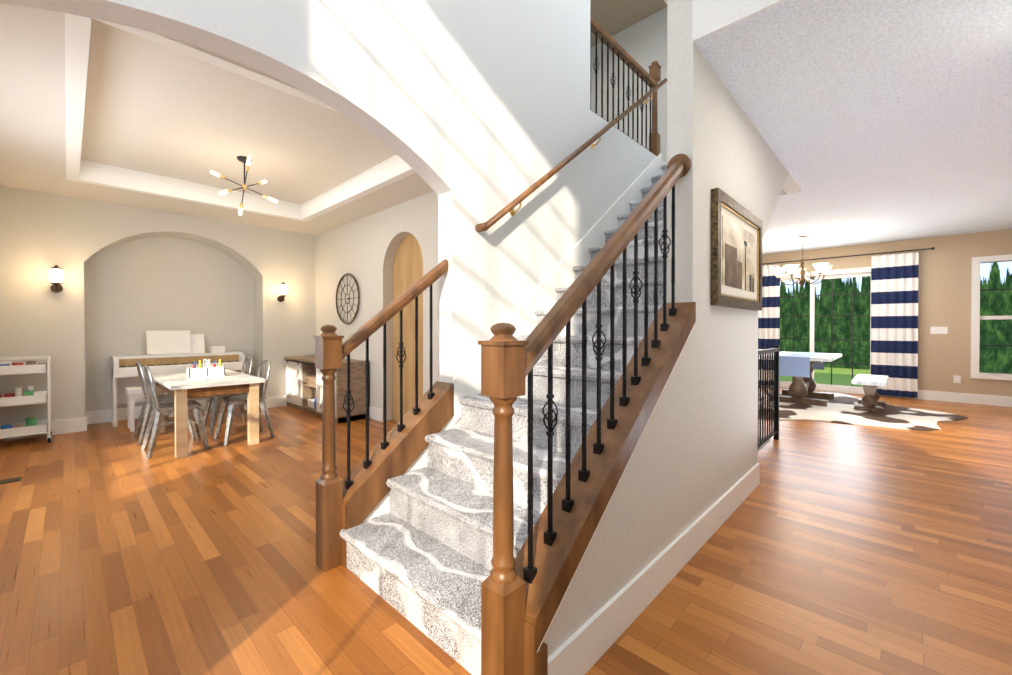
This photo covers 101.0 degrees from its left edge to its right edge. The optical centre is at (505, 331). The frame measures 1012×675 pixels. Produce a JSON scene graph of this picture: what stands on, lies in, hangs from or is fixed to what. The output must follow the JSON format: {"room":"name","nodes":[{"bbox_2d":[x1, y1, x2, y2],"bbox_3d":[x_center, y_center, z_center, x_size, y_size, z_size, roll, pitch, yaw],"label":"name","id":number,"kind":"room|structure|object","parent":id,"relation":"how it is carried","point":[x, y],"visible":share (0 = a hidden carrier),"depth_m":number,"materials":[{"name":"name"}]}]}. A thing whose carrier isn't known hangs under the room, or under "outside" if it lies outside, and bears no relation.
{"room":"entrance hall","nodes":[
{"label":"entrance hall","id":0,"kind":"room"},
{"bbox_2d":[0,186,315,423],"bbox_3d":[-4.545,-0.200,5.787,0.550,2.740,3.790,0,1,44],"label":"wall","id":1,"kind":"structure","parent":0,"point":[132,275],"depth_m":5.46,"materials":[{"name":"paint"}]},
{"bbox_2d":[0,414,87,441],"bbox_3d":[-5.253,1.099,4.641,0.016,0.160,0.836,0,1,44],"label":"baseboard","id":2,"kind":"structure","parent":1,"relation":"attached to","point":[76,424],"depth_m":4.81,"materials":[{"name":"white"}]},
{"bbox_2d":[49,265,63,292],"bbox_3d":[-5.077,-0.592,4.711,0.201,0.309,0.110,0,1,44],"label":"sconce","id":3,"kind":"object","parent":1,"relation":"attached to","point":[56,275],"visible":1,"depth_m":4.66,"materials":[{"name":"white glass"}]},
{"bbox_2d":[88,399,244,423],"bbox_3d":[-4.648,1.089,5.931,0.016,0.160,1.900,0,1,44],"label":"baseboard","id":4,"kind":"structure","parent":1,"relation":"attached to","point":[101,416],"depth_m":5.42,"materials":[{"name":"white"}]},
{"bbox_2d":[260,395,286,407],"bbox_3d":[-3.412,1.084,6.579,0.016,0.160,0.776,0,1,44],"label":"baseboard","id":5,"kind":"structure","parent":1,"relation":"attached to","point":[277,401],"depth_m":6.43,"materials":[{"name":"white wood"}]},
{"bbox_2d":[277,282,287,301],"bbox_3d":[-3.445,-0.606,6.429,0.201,0.309,0.110,0,1,44],"label":"sconce","id":6,"kind":"object","parent":1,"relation":"attached to","point":[283,290],"visible":1,"depth_m":6.37,"materials":[{"name":"white glass"}]},
{"bbox_2d":[0,0,666,521],"bbox_3d":[0.122,-1.610,3.204,0.140,5.600,6.490,0,1,44],"label":"wall","id":7,"kind":"structure","parent":0,"point":[472,114],"depth_m":2.70,"materials":[{"name":"white paint"}]},
{"bbox_2d":[342,381,453,567],"bbox_3d":[-0.634,0.763,2.427,0.176,0.868,0.706,0,1,44],"label":"stair stringer","id":8,"kind":"structure","parent":7,"relation":"on","point":[369,487],"depth_m":2.35,"materials":[{"name":"brown wood"}]},
{"bbox_2d":[313,259,448,571],"bbox_3d":[-0.668,0.370,2.388,0.110,1.654,0.805,0,1,44],"label":"railing","id":9,"kind":"object","parent":8,"relation":"on","point":[332,350],"visible":1,"depth_m":2.13,"materials":[{"name":"brown wood"}]},
{"bbox_2d":[452,154,659,424],"bbox_3d":[0.737,-0.748,3.744,0.016,2.652,3.110,0,1,44],"label":"trim","id":10,"kind":"structure","parent":7,"relation":"attached to","point":[466,380],"depth_m":3.39,"materials":[{"name":"white"}]},
{"bbox_2d":[475,78,666,231],"bbox_3d":[0.816,-1.774,3.755,0.104,2.210,2.854,0,1,44],"label":"handrail","id":11,"kind":"object","parent":7,"relation":"attached to","point":[495,218],"depth_m":3.27,"materials":[{"name":"brown wood"}]},
{"bbox_2d":[590,15,660,155],"bbox_3d":[1.250,-2.588,4.383,0.110,1.158,1.565,0,1,44],"label":"railing","id":12,"kind":"object","parent":7,"relation":"attached to","point":[652,79],"visible":0.81,"depth_m":4.43,"materials":[{"name":"brown wood"}]},
{"bbox_2d":[315,191,437,420],"bbox_3d":[-1.345,-0.196,5.264,4.810,2.740,0.140,0,1,44],"label":"wall","id":13,"kind":"structure","parent":0,"point":[363,250],"depth_m":5.53,"materials":[{"name":"paint"}]},
{"bbox_2d":[336,273,359,323],"bbox_3d":[-2.292,-0.472,6.043,0.738,0.738,0.033,0,1,44],"label":"art","id":14,"kind":"object","parent":13,"relation":"attached to","point":[349,298],"visible":1,"depth_m":6.04,"materials":[{"name":"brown metal"}]},
{"bbox_2d":[369,406,382,421],"bbox_3d":[-2.370,1.087,6.141,2.130,0.160,0.016,0,1,44],"label":"baseboard","id":15,"kind":"structure","parent":13,"relation":"attached to","point":[375,413],"depth_m":5.50,"materials":[{"name":"white"}]},
{"bbox_2d":[393,234,422,420],"bbox_3d":[-1.161,-0.035,5.219,0.960,2.420,0.035,0,1,44],"label":"door","id":16,"kind":"structure","parent":13,"relation":"in","point":[408,266],"depth_m":5.27,"materials":[{"name":"brown wood"}]},
{"bbox_2d":[0,386,1011,674],"bbox_3d":[1.926,1.237,4.624,11.750,0.124,11.000,0,1,44],"label":"floor","id":17,"kind":"structure","parent":0,"point":[828,548],"depth_m":2.13,"materials":[{"name":"brown wood"}]},
{"bbox_2d":[0,477,21,483],"bbox_3d":[-4.006,1.186,3.252,0.120,0.009,0.300,0,1,44],"label":"floor vent","id":18,"kind":"object","parent":17,"relation":"in","point":[10,480],"visible":1,"depth_m":3.31,"materials":[{"name":"brown metal"}]},
{"bbox_2d":[0,356,51,442],"bbox_3d":[-5.142,0.727,4.390,0.440,0.905,0.486,0,1,44],"label":"rolling cart","id":19,"kind":"object","parent":17,"relation":"on","point":[31,425],"visible":1,"depth_m":4.36,"materials":[{"name":"white paint"}]},
{"bbox_2d":[125,386,169,431],"bbox_3d":[-4.323,0.930,5.165,0.320,0.490,0.560,0,1,44],"label":"piano bench","id":20,"kind":"object","parent":17,"relation":"on","point":[134,393],"visible":0.52,"depth_m":4.92,"materials":[{"name":"white paint"}]},
{"bbox_2d":[134,361,194,444],"bbox_3d":[-3.793,0.751,4.633,0.446,0.864,0.486,0,1,44],"label":"chair","id":21,"kind":"object","parent":17,"relation":"on","point":[144,416],"visible":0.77,"depth_m":4.52,"materials":[{"name":"metal"}]},
{"bbox_2d":[141,365,208,458],"bbox_3d":[-3.315,0.754,4.178,0.446,0.864,0.486,0,1,44],"label":"chair","id":22,"kind":"object","parent":17,"relation":"on","point":[158,412],"visible":0.92,"depth_m":4.15,"materials":[{"name":"metal"}]},
{"bbox_2d":[111,331,245,426],"bbox_3d":[-4.484,0.580,5.785,0.410,1.180,1.430,0,1,44],"label":"digital piano","id":23,"kind":"object","parent":17,"relation":"on","point":[173,351],"visible":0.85,"depth_m":5.64,"materials":[{"name":"white paint"}]},
{"bbox_2d":[149,369,264,457],"bbox_3d":[-3.348,0.839,4.624,1.500,0.680,0.780,0,1,44],"label":"dining table","id":24,"kind":"object","parent":17,"relation":"on","point":[180,387],"visible":0.83,"depth_m":4.23,"materials":[{"name":"brown wood"}]},
{"bbox_2d":[185,359,224,378],"bbox_3d":[-3.289,0.402,4.566,0.200,0.195,0.321,0,1,44],"label":"supplies","id":25,"kind":"object","parent":24,"relation":"on","point":[207,370],"visible":1,"depth_m":4.51,"materials":[{"name":"white"}]},
{"bbox_2d":[203,356,251,433],"bbox_3d":[-3.373,0.747,5.075,0.446,0.864,0.486,0,1,44],"label":"chair","id":26,"kind":"object","parent":17,"relation":"on","point":[215,400],"visible":0.58,"depth_m":5.04,"materials":[{"name":"metal"}]},
{"bbox_2d":[214,359,274,445],"bbox_3d":[-2.895,0.751,4.620,0.446,0.864,0.486,0,1,44],"label":"chair","id":27,"kind":"object","parent":17,"relation":"on","point":[232,401],"visible":0.83,"depth_m":4.60,"materials":[{"name":"metal"}]},
{"bbox_2d":[312,395,335,414],"bbox_3d":[-2.589,1.059,5.946,0.200,0.220,0.200,0,1,44],"label":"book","id":28,"kind":"object","parent":17,"relation":"on","point":[317,400],"depth_m":5.68,"materials":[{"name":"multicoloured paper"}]},
{"bbox_2d":[339,164,786,674],"bbox_3d":[1.181,-0.361,3.429,1.100,3.100,4.720,0,1,44],"label":"staircase","id":29,"kind":"structure","parent":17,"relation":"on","point":[419,555],"depth_m":2.11,"materials":[{"name":"grey carpet"}]},
{"bbox_2d":[758,345,779,447],"bbox_3d":[2.414,0.669,3.986,0.061,1.030,1.615,0,1,44],"label":"guard railing","id":30,"kind":"object","parent":17,"relation":"on","point":[772,385],"visible":0.48,"depth_m":4.32,"materials":[{"name":"black metal"}]},
{"bbox_2d":[759,392,967,430],"bbox_3d":[5.179,1.161,6.289,2.444,0.010,3.660,0,1,44],"label":"cowhide rug","id":31,"kind":"object","parent":17,"relation":"on","point":[839,408],"visible":0.6,"depth_m":5.75,"materials":[{"name":"white fur"}]},
{"bbox_2d":[764,352,841,406],"bbox_3d":[4.995,0.767,7.015,0.900,0.762,1.616,0,1,44],"label":"trestle table","id":32,"kind":"object","parent":31,"relation":"on","point":[799,367],"visible":1,"depth_m":6.60,"materials":[{"name":"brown wood"}]},
{"bbox_2d":[851,374,887,412],"bbox_3d":[5.518,0.930,6.312,0.370,0.448,1.200,0,1,44],"label":"bench","id":33,"kind":"object","parent":31,"relation":"on","point":[868,401],"visible":1,"depth_m":6.02,"materials":[{"name":"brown wood"}]},
{"bbox_2d":[0,0,1011,254],"bbox_3d":[1.962,-1.715,4.566,11.650,0.310,11.000,0,1,44],"label":"ceiling","id":34,"kind":"structure","parent":0,"point":[877,121],"depth_m":3.26,"materials":[{"name":"white paint"}]},
{"bbox_2d":[65,13,92,181],"bbox_3d":[-3.217,-1.643,3.108,3.390,0.212,0.090,0,1,44],"label":"trim","id":35,"kind":"structure","parent":34,"relation":"attached to","point":[77,28],"depth_m":2.60,"materials":[{"name":"white"}]},
{"bbox_2d":[81,160,300,220],"bbox_3d":[-3.628,-1.658,5.071,0.090,0.212,2.130,0,1,44],"label":"trim","id":36,"kind":"structure","parent":34,"relation":"attached to","point":[95,173],"depth_m":4.85,"materials":[{"name":"white paint"}]},
{"bbox_2d":[93,18,339,112],"bbox_3d":[-1.236,-1.640,2.798,0.090,0.212,2.130,0,1,44],"label":"trim","id":37,"kind":"structure","parent":34,"relation":"attached to","point":[177,45],"depth_m":2.37,"materials":[{"name":"white paint"}]},
{"bbox_2d":[210,156,277,215],"bbox_3d":[-2.659,-1.492,4.241,0.530,0.531,0.519,0,1,44],"label":"sputnik chandelier","id":38,"kind":"object","parent":34,"relation":"hanging from","point":[247,160],"visible":1,"depth_m":4.22,"materials":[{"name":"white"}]},
{"bbox_2d":[301,154,415,221],"bbox_3d":[-1.661,-1.656,4.746,3.390,0.212,0.090,0,1,44],"label":"trim","id":39,"kind":"structure","parent":34,"relation":"attached to","point":[392,169],"depth_m":4.69,"materials":[{"name":"white paint"}]},
{"bbox_2d":[772,235,831,286],"bbox_3d":[4.905,-1.159,6.949,0.810,0.840,0.838,0,1,44],"label":"chandelier","id":40,"kind":"object","parent":34,"relation":"hanging from","point":[822,269],"visible":1,"depth_m":6.88,"materials":[{"name":"white glass"}]},
{"bbox_2d":[590,0,666,46],"bbox_3d":[0.065,-4.461,3.332,5.950,0.100,6.630,0,1,44],"label":"ceiling","id":41,"kind":"structure","parent":0,"point":[612,17],"depth_m":5.79,"materials":[{"name":"beige paint"}]},
{"bbox_2d":[591,7,666,162],"bbox_3d":[2.301,-3.154,5.695,5.950,2.550,0.140,0,1,44],"label":"wall","id":42,"kind":"structure","parent":0,"point":[642,43],"depth_m":5.97,"materials":[{"name":"paint"}]},
{"bbox_2d":[542,0,801,656],"bbox_3d":[1.641,-0.333,3.013,0.140,3.050,4.690,0,1,44],"label":"wall","id":43,"kind":"structure","parent":0,"point":[694,457],"depth_m":2.29,"materials":[{"name":"paint"}]},
{"bbox_2d":[514,302,695,674],"bbox_3d":[0.485,0.524,1.803,0.176,1.356,1.346,0,1,44],"label":"stair stringer","id":44,"kind":"structure","parent":43,"relation":"on","point":[556,564],"depth_m":1.58,"materials":[{"name":"brown wood"}]},
{"bbox_2d":[478,154,690,674],"bbox_3d":[0.451,0.122,1.764,0.124,2.160,1.445,0,1,44],"label":"railing","id":45,"kind":"object","parent":44,"relation":"on","point":[509,361],"visible":1,"depth_m":1.39,"materials":[{"name":"brown wood"}]},
{"bbox_2d":[548,463,759,674],"bbox_3d":[1.050,1.118,2.289,0.016,0.160,2.690,0,1,44],"label":"baseboard","id":46,"kind":"structure","parent":43,"relation":"attached to","point":[584,648],"depth_m":1.77,"materials":[{"name":"white"}]},
{"bbox_2d":[660,153,666,302],"bbox_3d":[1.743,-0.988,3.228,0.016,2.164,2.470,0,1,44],"label":"trim","id":47,"kind":"structure","parent":43,"relation":"attached to","point":[660,153],"depth_m":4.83,"materials":[{"name":"white"}]},
{"bbox_2d":[710,188,762,310],"bbox_3d":[1.579,-0.496,2.815,0.040,0.680,1.060,0,1,44],"label":"framed picture","id":48,"kind":"object","parent":43,"relation":"attached to","point":[736,251],"visible":1,"depth_m":2.71,"materials":[{"name":"gold metal"}]},
{"bbox_2d":[692,0,784,41],"bbox_3d":[1.494,-1.693,1.744,1.380,0.310,0.016,0,1,44],"label":"fascia","id":49,"kind":"object","parent":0,"point":[709,17],"visible":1,"depth_m":2.12,"materials":[{"name":"white paint"}]},
{"bbox_2d":[762,229,1011,396],"bbox_3d":[7.116,-0.211,7.164,7.460,2.740,0.150,0,1,44],"label":"wall","id":50,"kind":"structure","parent":0,"point":[944,280],"depth_m":6.92,"materials":[{"name":"beige paint"}]},
{"bbox_2d":[759,267,870,394],"bbox_3d":[5.996,-0.009,8.172,2.030,2.320,0.095,0,1,44],"label":"window","id":51,"kind":"structure","parent":50,"relation":"in","point":[840,273],"depth_m":7.97,"materials":[{"name":"white"}]},
{"bbox_2d":[762,247,934,264],"bbox_3d":[6.094,-1.387,7.938,2.884,0.044,0.122,0,1,44],"label":"curtain rod","id":52,"kind":"object","parent":50,"relation":"attached to","point":[932,248],"visible":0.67,"depth_m":7.62,"materials":[{"name":"black"}]},
{"bbox_2d":[758,265,779,384],"bbox_3d":[5.340,-0.117,8.614,0.530,2.470,0.060,0,1,44],"label":"curtain","id":53,"kind":"object","parent":52,"relation":"hanging from","point":[769,326],"visible":0.48,"depth_m":8.53,"materials":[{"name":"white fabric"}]},
{"bbox_2d":[871,252,918,397],"bbox_3d":[6.758,-0.107,7.267,0.600,2.470,0.060,0,1,44],"label":"curtain","id":54,"kind":"object","parent":52,"relation":"hanging from","point":[894,318],"visible":0.94,"depth_m":7.25,"materials":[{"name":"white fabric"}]},
{"bbox_2d":[879,390,1011,406],"bbox_3d":[8.201,1.088,6.029,4.310,0.160,0.016,0,1,44],"label":"baseboard","id":55,"kind":"structure","parent":50,"relation":"attached to","point":[994,400],"depth_m":6.75,"materials":[{"name":"white wood"}]},
{"bbox_2d":[971,254,1011,380],"bbox_3d":[8.002,-0.214,6.253,1.380,1.940,0.110,0,1,44],"label":"window","id":56,"kind":"structure","parent":50,"relation":"in","point":[976,317],"depth_m":6.65,"materials":[{"name":"white"}]},
{"bbox_3d":[4.901,-0.192,4.731,7.600,2.740,6.730,0,1,44],"label":"wall","id":57,"kind":"structure","parent":0,"visible":0},
{"bbox_2d":[930,327,947,333],"bbox_3d":[7.220,-0.019,6.956,0.200,0.120,0.010,0,1,44],"label":"light switch","id":58,"kind":"object","parent":57,"relation":"attached to","point":[942,330],"depth_m":6.95,"materials":[{"name":"white plastic"}]},
{"bbox_2d":[953,375,960,382],"bbox_3d":[7.373,0.782,6.818,0.080,0.120,0.010,0,1,44],"label":"outlet","id":59,"kind":"object","parent":57,"relation":"attached to","point":[956,379],"depth_m":6.82,"materials":[{"name":"white plastic"}]},
{"label":"outside","id":60,"kind":"structure","parent":0,"visible":0},
{"bbox_2d":[779,367,869,386],"bbox_3d":[9.328,1.378,11.145,34.000,0.100,8.650,0,1,44],"label":"lawn","id":61,"kind":"structure","parent":60,"point":[842,376],"depth_m":12.19,"materials":[{"name":"green plant"}]},
{"bbox_2d":[780,261,1011,373],"bbox_3d":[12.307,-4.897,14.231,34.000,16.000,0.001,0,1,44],"label":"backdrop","id":62,"kind":"structure","parent":60,"point":[995,359],"depth_m":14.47,"materials":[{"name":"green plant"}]}
]}

